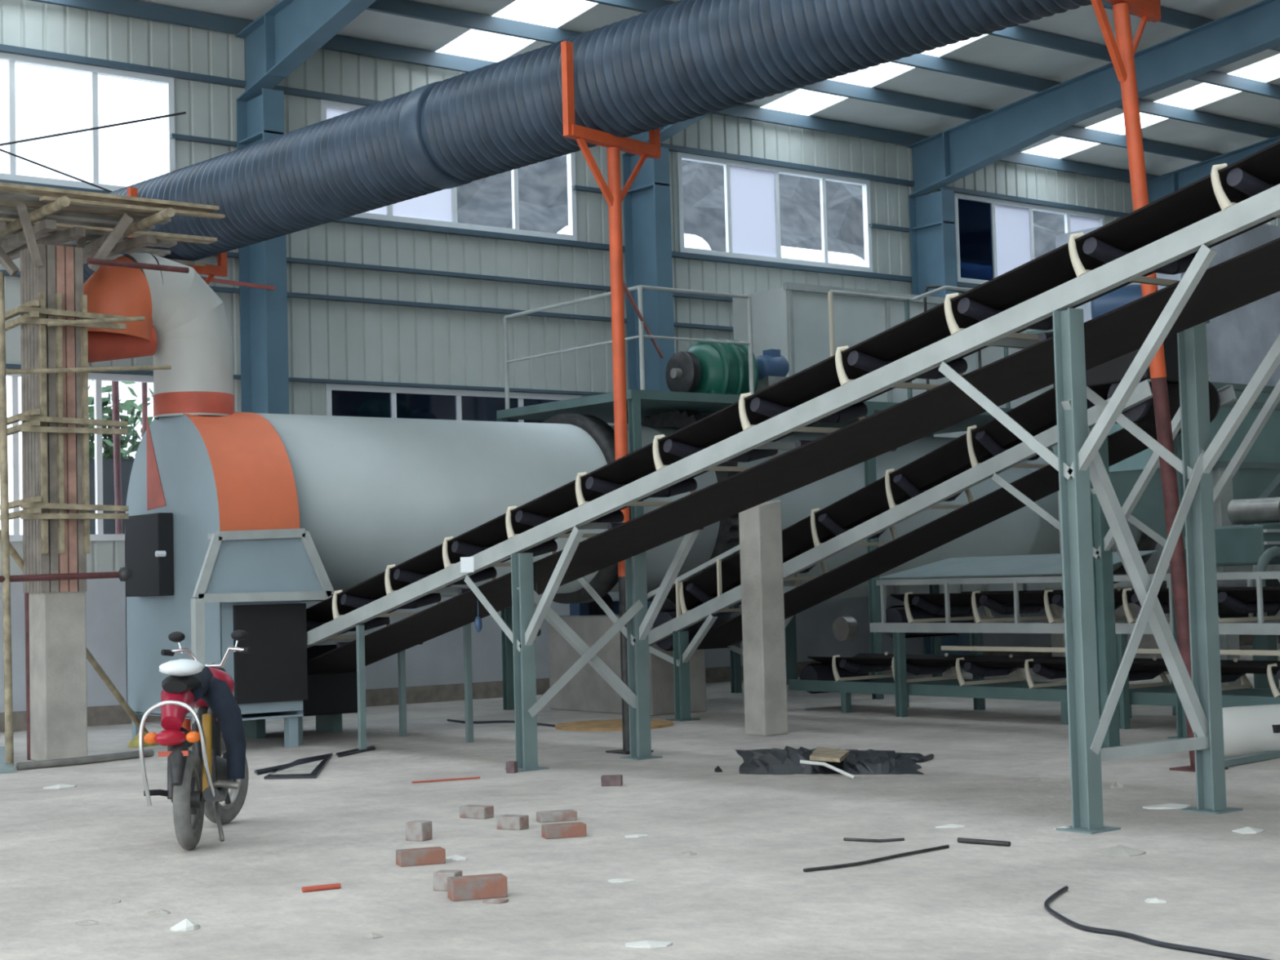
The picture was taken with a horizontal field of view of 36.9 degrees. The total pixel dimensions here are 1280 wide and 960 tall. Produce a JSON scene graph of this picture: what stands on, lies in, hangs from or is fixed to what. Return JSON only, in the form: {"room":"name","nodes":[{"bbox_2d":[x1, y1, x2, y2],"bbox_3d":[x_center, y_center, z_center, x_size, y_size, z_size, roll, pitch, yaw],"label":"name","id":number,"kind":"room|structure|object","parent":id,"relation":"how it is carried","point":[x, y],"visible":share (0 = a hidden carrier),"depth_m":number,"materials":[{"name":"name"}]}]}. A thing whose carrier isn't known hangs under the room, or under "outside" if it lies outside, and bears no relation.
{"room":"industrial plant","nodes":[
{"label":"industrial plant","id":0,"kind":"room"},
{"bbox_2d":[0,111,186,146],"bbox_3d":[-6.525,-4.073,22.402,2.631,0.792,0.027,1,-4,-38],"label":"cable","id":1,"kind":"object","parent":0,"point":[182,113],"visible":1,"depth_m":22.47,"materials":[{"name":"metal"}]},
{"bbox_2d":[0,148,112,192],"bbox_3d":[-6.885,-3.620,22.091,1.687,0.466,0.023,1,-4,-38],"label":"cable","id":2,"kind":"object","parent":1,"relation":"attached to","point":[2,150],"visible":0.94,"depth_m":22.18,"materials":[{"name":"metal"}]},
{"bbox_2d":[556,225,711,250],"bbox_3d":[-0.106,-0.239,31.939,2.200,7.940,1.800,1,-4,-38],"label":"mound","id":3,"kind":"object","parent":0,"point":[691,241],"visible":0.05,"depth_m":32.02,"materials":[{"name":"white"}]},
{"bbox_2d":[0,643,1279,959],"bbox_3d":[7.352,2.098,15.002,150.000,0.001,105.000,1,-4,-38],"label":"floor","id":4,"kind":"structure","parent":0,"point":[746,893],"depth_m":10.73,"materials":[{"name":"concrete"}]},
{"bbox_2d":[0,746,14,773],"bbox_3d":[-6.006,2.587,17.824,0.312,0.040,2.836,0,-3,-19],"label":"slab","id":5,"kind":"object","parent":4,"relation":"on","point":[5,767],"visible":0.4,"depth_m":16.86,"materials":[{"name":"concrete"}]},
{"bbox_2d":[0,244,128,760],"bbox_3d":[-5.393,0.217,17.898,1.002,4.750,0.902,1,-4,-38],"label":"concrete column","id":6,"kind":"structure","parent":4,"relation":"on","point":[55,515],"depth_m":17.67,"materials":[{"name":"grey concrete"}]},
{"bbox_2d":[16,749,154,770],"bbox_3d":[-4.963,2.518,17.291,0.133,0.068,1.400,-4,-4,40],"label":"metal bar","id":7,"kind":"object","parent":4,"relation":"on","point":[148,753],"visible":1,"depth_m":17.18,"materials":[{"name":"metal"}]},
{"bbox_2d":[88,458,133,534],"bbox_3d":[-5.438,1.375,25.558,5.400,3.250,0.200,1,-4,-38],"label":"wall","id":8,"kind":"structure","parent":4,"relation":"on","point":[126,464],"depth_m":24.49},
{"bbox_2d":[0,182,225,764],"bbox_3d":[-6.554,0.139,19.893,5.834,5.230,6.462,1,-4,-38],"label":"scaffold","id":9,"kind":"object","parent":4,"relation":"on","point":[28,213],"visible":0.73,"depth_m":17.84,"materials":[{"name":"brown wood"}]},
{"bbox_2d":[88,380,153,459],"bbox_3d":[-7.204,0.698,26.474,2.179,4.794,1.871,1,-4,-38],"label":"shrub","id":10,"kind":"object","parent":4,"relation":"on","point":[129,406],"visible":0.21,"depth_m":26.46,"materials":[{"name":"green plant"}]},
{"bbox_2d":[128,730,159,747],"bbox_3d":[-4.995,2.572,19.161,0.323,0.159,0.414,-2,-3,16],"label":"sack","id":11,"kind":"object","parent":4,"relation":"on","point":[134,743],"visible":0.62,"depth_m":19.03,"materials":[{"name":"plastic"}]},
{"bbox_2d":[169,918,199,931],"bbox_3d":[-2.037,1.987,8.595,0.105,0.049,0.113,-3,-3,18],"label":"stone","id":12,"kind":"object","parent":4,"relation":"on","point":[186,925],"visible":1,"depth_m":8.57,"materials":[{"name":"white"}]},
{"bbox_2d":[138,629,253,849],"bbox_3d":[-2.700,1.570,11.840,0.578,1.262,1.869,-1,-3,-7],"label":"motorcycle","id":13,"kind":"object","parent":4,"relation":"on","point":[197,780],"visible":0.91,"depth_m":11.20,"materials":[{"name":"metal"}]},
{"bbox_2d":[154,728,186,746],"bbox_3d":[-2.691,1.478,11.013,0.193,0.099,0.099,1,-4,-38],"label":"tail lamp","id":14,"kind":"object","parent":13,"relation":"on","point":[167,737],"depth_m":10.98,"materials":[{"name":"red"}]},
{"bbox_2d":[168,631,185,642],"bbox_3d":[-2.967,1.005,12.297,0.105,0.071,0.111,1,-4,-38],"label":"mirror","id":15,"kind":"object","parent":13,"relation":"attached to","point":[175,637],"depth_m":12.26,"materials":[{"name":"black mirror"}]},
{"bbox_2d":[191,665,245,779],"bbox_3d":[-2.672,1.457,11.594,0.410,0.697,0.571,1,-4,-38],"label":"draped cloth","id":16,"kind":"object","parent":13,"relation":"on","point":[215,692],"visible":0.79,"depth_m":11.47,"materials":[{"name":"fabric"}]},
{"bbox_2d":[231,629,248,640],"bbox_3d":[-2.570,0.995,12.317,0.105,0.071,0.111,1,-4,-38],"label":"mirror","id":17,"kind":"object","parent":13,"relation":"attached to","point":[237,635],"depth_m":12.28,"materials":[{"name":"black mirror"}]},
{"bbox_2d":[127,186,275,731],"bbox_3d":[-4.726,-0.171,21.708,0.417,5.891,2.725,-3,-3,24],"label":"stand","id":18,"kind":"object","parent":4,"relation":"on","point":[220,269],"visible":0.23,"depth_m":21.54,"materials":[{"name":"orange paint"}]},
{"bbox_2d":[124,411,307,746],"bbox_3d":[-4.359,0.968,19.172,1.050,3.330,2.320,1,-4,-38],"label":"housing","id":19,"kind":"object","parent":4,"relation":"on","point":[193,477],"visible":0.81,"depth_m":18.64,"materials":[{"name":"blue paint"}]},
{"bbox_2d":[83,253,234,420],"bbox_3d":[-4.819,-1.430,18.969,1.653,1.620,0.792,1,-4,-38],"label":"exhaust pipe","id":20,"kind":"object","parent":19,"relation":"attached to","point":[185,327],"visible":0.91,"depth_m":18.82,"materials":[{"name":"white metal"}]},
{"bbox_2d":[236,88,288,413],"bbox_3d":[-4.573,-0.935,23.410,0.440,7.589,0.800,1,-4,-38],"label":"steel column","id":21,"kind":"structure","parent":4,"relation":"on","point":[264,328],"depth_m":23.42,"materials":[{"name":"metal"}]},
{"bbox_2d":[235,0,376,102],"bbox_3d":[5.194,-7.722,10.850,0.260,4.087,33.323,1,-4,-38],"label":"rafter","id":22,"kind":"object","parent":21,"relation":"attached to","point":[276,43],"visible":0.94,"depth_m":23.02,"materials":[{"name":"blue metal"}]},
{"bbox_2d":[191,528,334,723],"bbox_3d":[-3.567,1.511,18.180,1.461,2.098,0.210,1,-4,-38],"label":"chute","id":23,"kind":"object","parent":4,"relation":"on","point":[275,564],"visible":0.85,"depth_m":18.14,"materials":[{"name":"grey paint"}]},
{"bbox_2d":[254,761,298,775],"bbox_3d":[-3.072,2.431,16.194,0.124,0.020,0.932,-2,-3,15],"label":"strip","id":24,"kind":"object","parent":4,"relation":"on","point":[268,770],"visible":0.86,"depth_m":16.02,"materials":[{"name":"black plastic"}]},
{"bbox_2d":[263,752,333,779],"bbox_3d":[-2.897,2.436,16.364,0.418,0.020,2.123,-1,-3,-6],"label":"metal frame","id":25,"kind":"object","parent":4,"relation":"on","point":[325,757],"visible":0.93,"depth_m":15.91,"materials":[{"name":"black metal"}]},
{"bbox_2d":[270,760,322,774],"bbox_3d":[-2.875,2.409,16.116,0.325,0.004,1.218,-1,-3,-5],"label":"metal sheet","id":26,"kind":"object","parent":25,"relation":"on","point":[306,768],"visible":1,"depth_m":15.88,"materials":[{"name":"grey metal"}]},
{"bbox_2d":[301,883,341,892],"bbox_3d":[-1.596,2.041,9.614,0.197,0.027,0.027,0,-3,-29],"label":"wood sliver","id":27,"kind":"object","parent":4,"relation":"on","point":[335,886],"visible":1,"depth_m":9.60,"materials":[{"name":"red paint"}]},
{"bbox_2d":[336,745,375,757],"bbox_3d":[-2.613,2.498,17.687,0.134,0.020,1.032,-2,-3,17],"label":"strip","id":28,"kind":"object","parent":4,"relation":"on","point":[355,751],"visible":1,"depth_m":17.57,"materials":[{"name":"black plastic"}]},
{"bbox_2d":[405,820,432,841],"bbox_3d":[-1.316,2.089,11.435,0.120,0.110,0.110,-3,-3,29],"label":"brick","id":29,"kind":"object","parent":4,"relation":"on","point":[415,830],"visible":1,"depth_m":11.39,"materials":[{"name":"brick"}]},
{"bbox_2d":[395,846,445,866],"bbox_3d":[-1.193,2.048,10.440,0.250,0.080,0.120,0,-3,-20],"label":"brick","id":30,"kind":"object","parent":4,"relation":"on","point":[433,855],"visible":1,"depth_m":10.39,"materials":[{"name":"brick"}]},
{"bbox_2d":[411,776,479,783],"bbox_3d":[-1.500,2.322,14.864,0.553,0.016,0.015,0,-3,-24],"label":"wood sliver","id":31,"kind":"object","parent":4,"relation":"on","point":[478,777],"visible":1,"depth_m":14.86,"materials":[{"name":"red paint"}]},
{"bbox_2d":[432,869,462,891],"bbox_3d":[-0.954,1.988,9.532,0.120,0.090,0.100,-2,-3,17],"label":"brick","id":32,"kind":"object","parent":4,"relation":"on","point":[439,877],"visible":0.72,"depth_m":9.49,"materials":[{"name":"brick"}]},
{"bbox_2d":[459,804,493,818],"bbox_3d":[-1.060,2.154,12.464,0.200,0.075,0.110,-3,-4,31],"label":"brick","id":33,"kind":"object","parent":4,"relation":"on","point":[471,811],"visible":1,"depth_m":12.42,"materials":[{"name":"brick"}]},
{"bbox_2d":[447,873,507,901],"bbox_3d":[-0.785,1.964,9.264,0.270,0.100,0.125,-1,-3,-17],"label":"brick","id":34,"kind":"object","parent":4,"relation":"on","point":[481,886],"visible":1,"depth_m":9.21,"materials":[{"name":"brick"}]},
{"bbox_2d":[447,719,555,727],"bbox_3d":[-1.446,2.630,20.806,1.939,0.027,0.297,-4,-4,43],"label":"cable","id":35,"kind":"object","parent":4,"relation":"on","point":[448,720],"visible":0.73,"depth_m":20.97,"materials":[{"name":"plastic"}]},
{"bbox_2d":[506,760,517,773],"bbox_3d":[-1.026,2.300,15.376,0.075,0.090,0.080,-2,-3,17],"label":"brick","id":36,"kind":"object","parent":4,"relation":"on","point":[511,766],"visible":1,"depth_m":15.34,"materials":[{"name":"brick"}]},
{"bbox_2d":[496,814,528,830],"bbox_3d":[-0.785,2.111,11.841,0.170,0.080,0.110,-3,-3,29],"label":"brick","id":37,"kind":"object","parent":4,"relation":"on","point":[510,822],"visible":1,"depth_m":11.80,"materials":[{"name":"brick"}]},
{"bbox_2d":[536,808,577,822],"bbox_3d":[-0.529,2.132,12.181,0.240,0.060,0.115,0,-3,-20],"label":"brick","id":38,"kind":"object","parent":4,"relation":"on","point":[570,815],"visible":1,"depth_m":12.13,"materials":[{"name":"brick"}]},
{"bbox_2d":[541,822,586,839],"bbox_3d":[-0.452,2.081,11.402,0.250,0.075,0.115,-1,-3,-17],"label":"brick","id":39,"kind":"object","parent":4,"relation":"on","point":[573,829],"visible":1,"depth_m":11.35,"materials":[{"name":"brick"}]},
{"bbox_2d":[560,40,662,754],"bbox_3d":[0.243,-0.482,21.560,0.767,6.228,10.063,-2,-3,5],"label":"stand","id":40,"kind":"object","parent":4,"relation":"on","point":[613,194],"visible":0.77,"depth_m":17.07,"materials":[{"name":"metal"}]},
{"bbox_2d":[38,0,1104,283],"bbox_3d":[1.367,-3.793,15.944,20.697,2.102,1.010,-4,-4,39],"label":"ventilation duct","id":41,"kind":"object","parent":40,"relation":"on","point":[682,60],"visible":0.84,"depth_m":17.22,"materials":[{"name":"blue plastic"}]},
{"bbox_2d":[600,774,622,786],"bbox_3d":[-0.208,2.223,14.202,0.150,0.075,0.100,-2,-3,6],"label":"brick","id":42,"kind":"object","parent":4,"relation":"on","point":[606,780],"visible":1,"depth_m":14.16,"materials":[{"name":"brick"}]},
{"bbox_2d":[555,719,673,731],"bbox_3d":[-0.268,2.555,20.031,1.240,0.030,1.240,1,-4,-38],"label":"disc","id":43,"kind":"object","parent":4,"relation":"on","point":[607,725],"visible":0.83,"depth_m":19.82,"materials":[{"name":"wood"}]},
{"bbox_2d":[547,613,706,715],"bbox_3d":[-0.173,2.137,22.478,0.800,1.120,2.000,1,-4,-38],"label":"pier","id":44,"kind":"object","parent":4,"relation":"on","point":[587,691],"visible":0.57,"depth_m":22.16,"materials":[{"name":"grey concrete"}]},
{"bbox_2d":[569,591,675,615],"bbox_3d":[-0.160,1.500,22.472,0.600,0.380,1.620,1,-4,-38],"label":"stand","id":45,"kind":"object","parent":44,"relation":"on","point":[593,607],"visible":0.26,"depth_m":22.76,"materials":[{"name":"metal"}]},
{"bbox_2d":[0,634,1279,732],"bbox_3d":[0.299,2.837,27.425,58.000,0.220,0.028,1,-4,-38],"label":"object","id":46,"kind":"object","parent":4,"relation":"on","point":[111,714],"depth_m":25.10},
{"bbox_2d":[622,146,675,391],"bbox_3d":[0.180,-0.870,27.071,0.440,7.589,0.800,1,-4,-38],"label":"steel column","id":47,"kind":"structure","parent":4,"relation":"on","point":[646,202],"depth_m":27.13,"materials":[{"name":"metal"}]},
{"bbox_2d":[622,113,710,156],"bbox_3d":[9.947,-7.657,14.510,0.260,4.087,33.323,1,-4,-38],"label":"rafter","id":48,"kind":"object","parent":47,"relation":"attached to","point":[668,131],"visible":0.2,"depth_m":26.85,"materials":[{"name":"blue metal"}]},
{"bbox_2d":[625,939,672,948],"bbox_3d":[0.030,1.911,7.919,0.177,0.019,0.137,-4,-4,38],"label":"paper scrap","id":49,"kind":"object","parent":4,"relation":"on","point":[650,944],"visible":1,"depth_m":7.89,"materials":[{"name":"white"}]},
{"bbox_2d":[496,284,1013,710],"bbox_3d":[2.103,0.110,24.508,7.560,5.259,2.758,1,-4,-38],"label":"platform","id":50,"kind":"object","parent":4,"relation":"on","point":[641,403],"visible":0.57,"depth_m":22.99,"materials":[{"name":"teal metal"}]},
{"bbox_2d":[666,337,758,413],"bbox_3d":[0.811,-1.259,23.108,1.080,0.900,0.900,1,-4,-38],"label":"motor","id":51,"kind":"object","parent":50,"relation":"on","point":[705,367],"visible":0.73,"depth_m":22.84,"materials":[{"name":"green metal"}]},
{"bbox_2d":[755,349,789,391],"bbox_3d":[1.602,-1.258,23.591,0.442,0.678,0.320,1,-4,-38],"label":"motor","id":52,"kind":"object","parent":50,"relation":"on","point":[773,367],"visible":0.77,"depth_m":23.46,"materials":[{"name":"blue paint"}]},
{"bbox_2d":[242,141,1279,834],"bbox_3d":[0.710,0.118,14.508,1.430,4.259,15.714,1,-4,-38],"label":"conveyor","id":53,"kind":"object","parent":4,"relation":"on","point":[1175,233],"visible":0.93,"depth_m":12.27,"materials":[{"name":"grey metal"}]},
{"bbox_2d":[738,500,787,736],"bbox_3d":[1.188,1.326,18.528,0.300,2.248,0.300,1,-4,-38],"label":"concrete post","id":54,"kind":"object","parent":4,"relation":"on","point":[760,526],"visible":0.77,"depth_m":18.41,"materials":[{"name":"concrete"}]},
{"bbox_2d":[256,409,1279,604],"bbox_3d":[3.088,0.382,25.059,18.000,2.415,2.415,1,-4,-38],"label":"drum","id":55,"kind":"object","parent":4,"relation":"on","point":[374,494],"visible":0.28,"depth_m":20.52,"materials":[{"name":"grey paint"}]},
{"bbox_2d":[800,760,855,778],"bbox_3d":[1.385,2.128,14.129,0.427,0.137,0.076,-3,-3,25],"label":"wood lath","id":56,"kind":"object","parent":4,"relation":"on","point":[803,762],"visible":1,"depth_m":14.14,"materials":[{"name":"white"}]},
{"bbox_2d":[736,745,924,773],"bbox_3d":[1.482,2.236,15.607,1.650,0.096,2.260,-2,-3,9],"label":"debris heap","id":57,"kind":"object","parent":4,"relation":"on","point":[768,761],"visible":0.8,"depth_m":15.01,"materials":[{"name":"black plastic"}]},
{"bbox_2d":[809,746,849,762],"bbox_3d":[1.487,2.141,14.989,0.280,0.030,1.026,-2,-3,10],"label":"wood piece","id":58,"kind":"object","parent":57,"relation":"on","point":[820,753],"visible":1,"depth_m":14.80,"materials":[{"name":"wood"}]},
{"bbox_2d":[843,837,904,842],"bbox_3d":[1.318,2.032,10.836,0.345,0.018,0.082,-2,-3,11],"label":"stick","id":59,"kind":"object","parent":4,"relation":"on","point":[844,838],"visible":1,"depth_m":10.82,"materials":[{"name":"metal"}]},
{"bbox_2d":[803,844,949,871],"bbox_3d":[1.276,1.994,10.114,1.115,0.019,0.074,1,-4,-40],"label":"rod","id":60,"kind":"object","parent":4,"relation":"on","point":[850,864],"visible":1,"depth_m":10.04,"materials":[{"name":"metal"}]},
{"bbox_2d":[908,188,970,669],"bbox_3d":[4.775,-0.807,30.610,0.440,7.589,0.800,1,-4,-38],"label":"steel column","id":61,"kind":"structure","parent":4,"relation":"on","point":[931,215],"depth_m":30.69,"materials":[{"name":"metal"}]},
{"bbox_2d":[906,0,1279,197],"bbox_3d":[14.542,-7.594,18.049,0.260,4.087,33.323,1,-4,-38],"label":"rafter","id":62,"kind":"object","parent":61,"relation":"on","point":[940,159],"visible":1,"depth_m":28.37,"materials":[{"name":"blue metal"}]},
{"bbox_2d":[647,284,1279,748],"bbox_3d":[2.684,0.472,18.696,1.383,3.889,7.673,1,-4,-38],"label":"conveyor","id":63,"kind":"object","parent":4,"relation":"on","point":[701,619],"visible":0.69,"depth_m":17.85,"materials":[{"name":"metal"}]},
{"bbox_2d":[956,837,1010,846],"bbox_3d":[1.897,1.997,10.594,0.324,0.029,0.029,-4,-4,41],"label":"stick","id":64,"kind":"object","parent":4,"relation":"on","point":[963,840],"visible":1,"depth_m":10.58,"materials":[{"name":"metal"}]},
{"bbox_2d":[732,282,1279,684],"bbox_3d":[7.814,0.164,31.679,15.320,5.600,1.220,1,-4,-38],"label":"hopper","id":65,"kind":"object","parent":4,"relation":"on","point":[792,318],"depth_m":27.31,"materials":[{"name":"grey paint"}]},
{"bbox_2d":[788,645,1279,724],"bbox_3d":[4.635,2.001,18.859,0.989,0.748,8.400,1,-4,-38],"label":"conveyor","id":66,"kind":"object","parent":4,"relation":"on","point":[846,676],"visible":0.59,"depth_m":19.79,"materials":[{"name":"teal metal"}]},
{"bbox_2d":[832,550,1279,729],"bbox_3d":[4.774,1.520,18.577,1.425,1.672,6.928,1,-4,-38],"label":"conveyor","id":67,"kind":"object","parent":4,"relation":"on","point":[946,614],"visible":0.71,"depth_m":19.57,"materials":[{"name":"metal"}]},
{"bbox_2d":[1049,603,1168,674],"bbox_3d":[7.036,2.236,28.030,0.800,1.120,2.000,1,-4,-38],"label":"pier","id":68,"kind":"object","parent":4,"relation":"on","point":[1148,641],"visible":0.02,"depth_m":27.36,"materials":[{"name":"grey concrete"}]},
{"bbox_2d":[1093,844,1146,857],"bbox_3d":[2.514,1.944,10.109,0.221,0.049,0.219,1,-4,-38],"label":"paper scrap","id":69,"kind":"object","parent":4,"relation":"on","point":[1119,851],"visible":1,"depth_m":10.06,"materials":[{"name":"white paper"}]},
{"bbox_2d":[1044,885,1271,959],"bbox_3d":[2.016,1.863,8.051,0.382,0.022,1.898,-1,-3,-12],"label":"cable","id":70,"kind":"object","parent":4,"relation":"on","point":[1095,930],"visible":1,"depth_m":7.71,"materials":[{"name":"plastic"}]},
{"bbox_2d":[1090,0,1228,772],"bbox_3d":[3.635,-1.101,14.054,1.335,6.497,0.372,1,-4,-38],"label":"stand","id":71,"kind":"object","parent":4,"relation":"on","point":[1122,51],"visible":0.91,"depth_m":14.13,"materials":[{"name":"orange paint"}]},
{"bbox_2d":[1052,223,1279,686],"bbox_3d":[7.232,-0.243,23.646,4.644,5.594,2.260,1,-4,-38],"label":"hopper","id":72,"kind":"object","parent":4,"relation":"on","point":[1239,340],"visible":0.14,"depth_m":22.67,"materials":[{"name":"teal paint"}]},
{"bbox_2d":[1142,803,1191,808],"bbox_3d":[3.291,2.033,11.989,0.294,0.029,0.148,-2,-3,13],"label":"paper scrap","id":73,"kind":"object","parent":4,"relation":"on","point":[1166,806],"visible":1,"depth_m":11.96,"materials":[{"name":"white"}]},
{"bbox_2d":[1171,497,1279,715],"bbox_3d":[6.331,1.276,19.556,1.778,2.178,1.350,1,-4,-38],"label":"machinery","id":74,"kind":"object","parent":4,"relation":"on","point":[1259,545],"visible":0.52,"depth_m":19.16,"materials":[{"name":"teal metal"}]},
{"bbox_2d":[1231,826,1263,833],"bbox_3d":[3.420,1.967,10.815,0.174,0.029,0.156,1,-4,-38],"label":"paper scrap","id":75,"kind":"object","parent":4,"relation":"on","point":[1246,829],"visible":1,"depth_m":10.77,"materials":[{"name":"white"}]},
{"bbox_2d":[1222,704,1279,758],"bbox_3d":[4.830,1.967,15.029,0.960,0.400,0.431,-1,-3,-18],"label":"cylinder","id":76,"kind":"object","parent":4,"relation":"on","point":[1253,729],"visible":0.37,"depth_m":14.84,"materials":[{"name":"white"}]},
{"bbox_2d":[1224,750,1279,767],"bbox_3d":[5.000,2.131,14.990,0.070,0.050,2.262,-5,-4,44],"label":"bar","id":77,"kind":"object","parent":4,"relation":"on","point":[1261,756],"visible":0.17,"depth_m":14.59,"materials":[{"name":"grey paint"}]},
{"bbox_2d":[0,0,1279,575],"bbox_3d":[0.111,-2.270,27.760,58.000,7.020,0.090,1,-4,-38],"label":"wall","id":78,"kind":"structure","parent":0,"point":[328,340],"depth_m":25.62,"materials":[{"name":"metal"}]},
{"bbox_2d":[5,368,153,541],"bbox_3d":[-7.151,-0.281,21.968,3.970,1.970,0.100,1,-4,-38],"label":"window","id":79,"kind":"structure","parent":78,"relation":"in","point":[97,378],"depth_m":22.52,"materials":[{"name":"white"}]},
{"bbox_2d":[0,52,175,191],"bbox_3d":[-7.256,-4.179,22.175,3.970,1.480,0.100,1,-4,-38],"label":"window","id":80,"kind":"structure","parent":78,"relation":"in","point":[94,71],"depth_m":22.73,"materials":[{"name":"white"}]},
{"bbox_2d":[169,133,237,146],"bbox_3d":[-5.348,-4.168,23.557,0.880,0.050,0.090,1,-4,-38],"label":"trim","id":81,"kind":"structure","parent":78,"relation":"attached to","point":[176,136],"depth_m":23.52,"materials":[{"name":"blue metal"}]},
{"bbox_2d":[5,364,608,395],"bbox_3d":[0.204,-1.198,27.619,58.000,0.040,0.100,1,-4,-38],"label":"trim","id":82,"kind":"structure","parent":78,"relation":"attached to","point":[7,366],"depth_m":25.03,"materials":[{"name":"blue metal"}]},
{"bbox_2d":[0,269,733,331],"bbox_3d":[0.175,-2.266,27.676,58.000,0.050,0.100,1,-4,-38],"label":"trim","id":83,"kind":"structure","parent":78,"relation":"attached to","point":[217,289],"depth_m":25.50,"materials":[{"name":"blue metal"}]},
{"bbox_2d":[11,235,732,302],"bbox_3d":[0.164,-2.705,27.699,58.000,0.050,0.100,1,-4,-38],"label":"trim","id":84,"kind":"structure","parent":78,"relation":"attached to","point":[231,255],"depth_m":25.71,"materials":[{"name":"blue metal"}]},
{"bbox_2d":[319,99,577,240],"bbox_3d":[-2.515,-4.114,25.826,4.000,1.480,0.100,1,-4,-38],"label":"window","id":85,"kind":"structure","parent":78,"relation":"in","point":[439,208],"depth_m":25.70,"materials":[{"name":"white"}]},
{"bbox_2d":[324,383,581,422],"bbox_3d":[-2.409,-0.216,25.620,4.000,1.970,0.100,1,-4,-38],"label":"window","id":86,"kind":"structure","parent":78,"relation":"in","point":[340,400],"depth_m":25.32,"materials":[{"name":"white"}]},
{"bbox_2d":[0,179,981,288],"bbox_3d":[0.147,-3.294,27.730,58.000,0.070,0.100,1,-4,-38],"label":"trim","id":87,"kind":"structure","parent":78,"relation":"attached to","point":[355,220],"depth_m":26.75,"materials":[{"name":"blue metal"}]},
{"bbox_2d":[0,44,1128,217],"bbox_3d":[0.105,-4.861,27.814,58.000,0.070,0.100,1,-4,-38],"label":"wall beam","id":88,"kind":"structure","parent":78,"relation":"attached to","point":[3,48],"depth_m":24.93,"materials":[{"name":"blue metal"}]},
{"bbox_2d":[572,185,602,193],"bbox_3d":[-0.595,-4.103,27.218,0.880,0.050,0.090,1,-4,-38],"label":"trim","id":89,"kind":"structure","parent":78,"relation":"attached to","point":[578,188],"depth_m":27.07,"materials":[{"name":"blue metal"}]},
{"bbox_2d":[29,0,1159,182],"bbox_3d":[0.123,-5.565,27.803,58.000,0.190,0.070,1,-4,-38],"label":"trim","id":90,"kind":"structure","parent":78,"relation":"attached to","point":[130,8],"depth_m":25.64,"materials":[{"name":"blue metal"}]},
{"bbox_2d":[0,577,1279,712],"bbox_3d":[0.214,2.094,27.548,58.000,1.720,0.180,1,-4,-38],"label":"wall","id":91,"kind":"structure","parent":78,"relation":"attached to","point":[439,660],"depth_m":25.24,"materials":[{"name":"grey paint"}]},
{"bbox_2d":[675,151,872,272],"bbox_3d":[2.096,-4.051,29.377,3.920,1.480,0.100,1,-4,-38],"label":"window","id":92,"kind":"structure","parent":78,"relation":"in","point":[751,190],"depth_m":29.14,"materials":[{"name":"white"}]},
{"bbox_2d":[869,223,910,232],"bbox_3d":[4.000,-4.039,30.756,0.880,0.050,0.090,1,-4,-38],"label":"trim","id":93,"kind":"structure","parent":78,"relation":"attached to","point":[873,225],"depth_m":30.71,"materials":[{"name":"blue metal"}]},
{"bbox_2d":[954,192,1105,284],"bbox_3d":[6.718,-3.987,32.937,3.850,1.480,0.100,1,-4,-38],"label":"window","id":94,"kind":"structure","parent":78,"relation":"in","point":[994,237],"depth_m":32.35,"materials":[{"name":"white"}]},
{"bbox_2d":[134,0,1279,176],"bbox_3d":[10.243,-8.311,14.711,58.000,3.374,33.800,1,-4,-38],"label":"ceiling","id":95,"kind":"structure","parent":0,"point":[1082,23],"depth_m":28.41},
{"bbox_2d":[365,0,1222,161],"bbox_3d":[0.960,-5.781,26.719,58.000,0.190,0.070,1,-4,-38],"label":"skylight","id":96,"kind":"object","parent":95,"relation":"attached to","point":[406,8],"depth_m":28.23,"materials":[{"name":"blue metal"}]},
{"bbox_2d":[583,0,1279,138],"bbox_3d":[1.798,-5.997,25.636,58.000,0.190,0.070,1,-4,-38],"label":"trim","id":97,"kind":"structure","parent":95,"relation":"attached to","point":[920,60],"depth_m":28.52,"materials":[{"name":"blue metal"}]},
{"bbox_2d":[987,25,1279,99],"bbox_3d":[2.636,-6.212,24.552,58.000,0.190,0.070,1,-4,-38],"label":"trim","id":98,"kind":"structure","parent":95,"relation":"attached to","point":[1017,33],"depth_m":27.45,"materials":[{"name":"blue metal"}]},
{"bbox_2d":[1090,0,1279,51],"bbox_3d":[3.473,-6.428,23.468,58.000,0.190,0.070,1,-4,-38],"label":"trim","id":99,"kind":"structure","parent":95,"relation":"attached to","point":[1171,16],"depth_m":26.50,"materials":[{"name":"blue metal"}]},
{"bbox_2d":[1146,134,1279,203],"bbox_3d":[19.176,-7.530,21.618,0.260,4.087,33.323,1,-4,-38],"label":"rafter","id":100,"kind":"object","parent":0,"point":[1161,186],"visible":0.17,"depth_m":33.80,"materials":[{"name":"blue metal"}]},
{"label":"outside","id":101,"kind":"structure","parent":0,"visible":0},
{"bbox_2d":[441,21,1094,260],"bbox_3d":[16.426,-3.985,55.972,72.944,16.492,13.588,1,-4,-38],"label":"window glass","id":102,"kind":"object","parent":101,"point":[543,200],"visible":0.04,"depth_m":47.32,"materials":[{"name":"glass"}]},
{"bbox_2d":[781,245,864,266],"bbox_3d":[2.915,-0.191,34.392,1.980,7.940,1.800,1,-4,-38],"label":"mound","id":103,"kind":"object","parent":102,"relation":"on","point":[787,252],"visible":0.06,"depth_m":34.00,"materials":[{"name":"white"}]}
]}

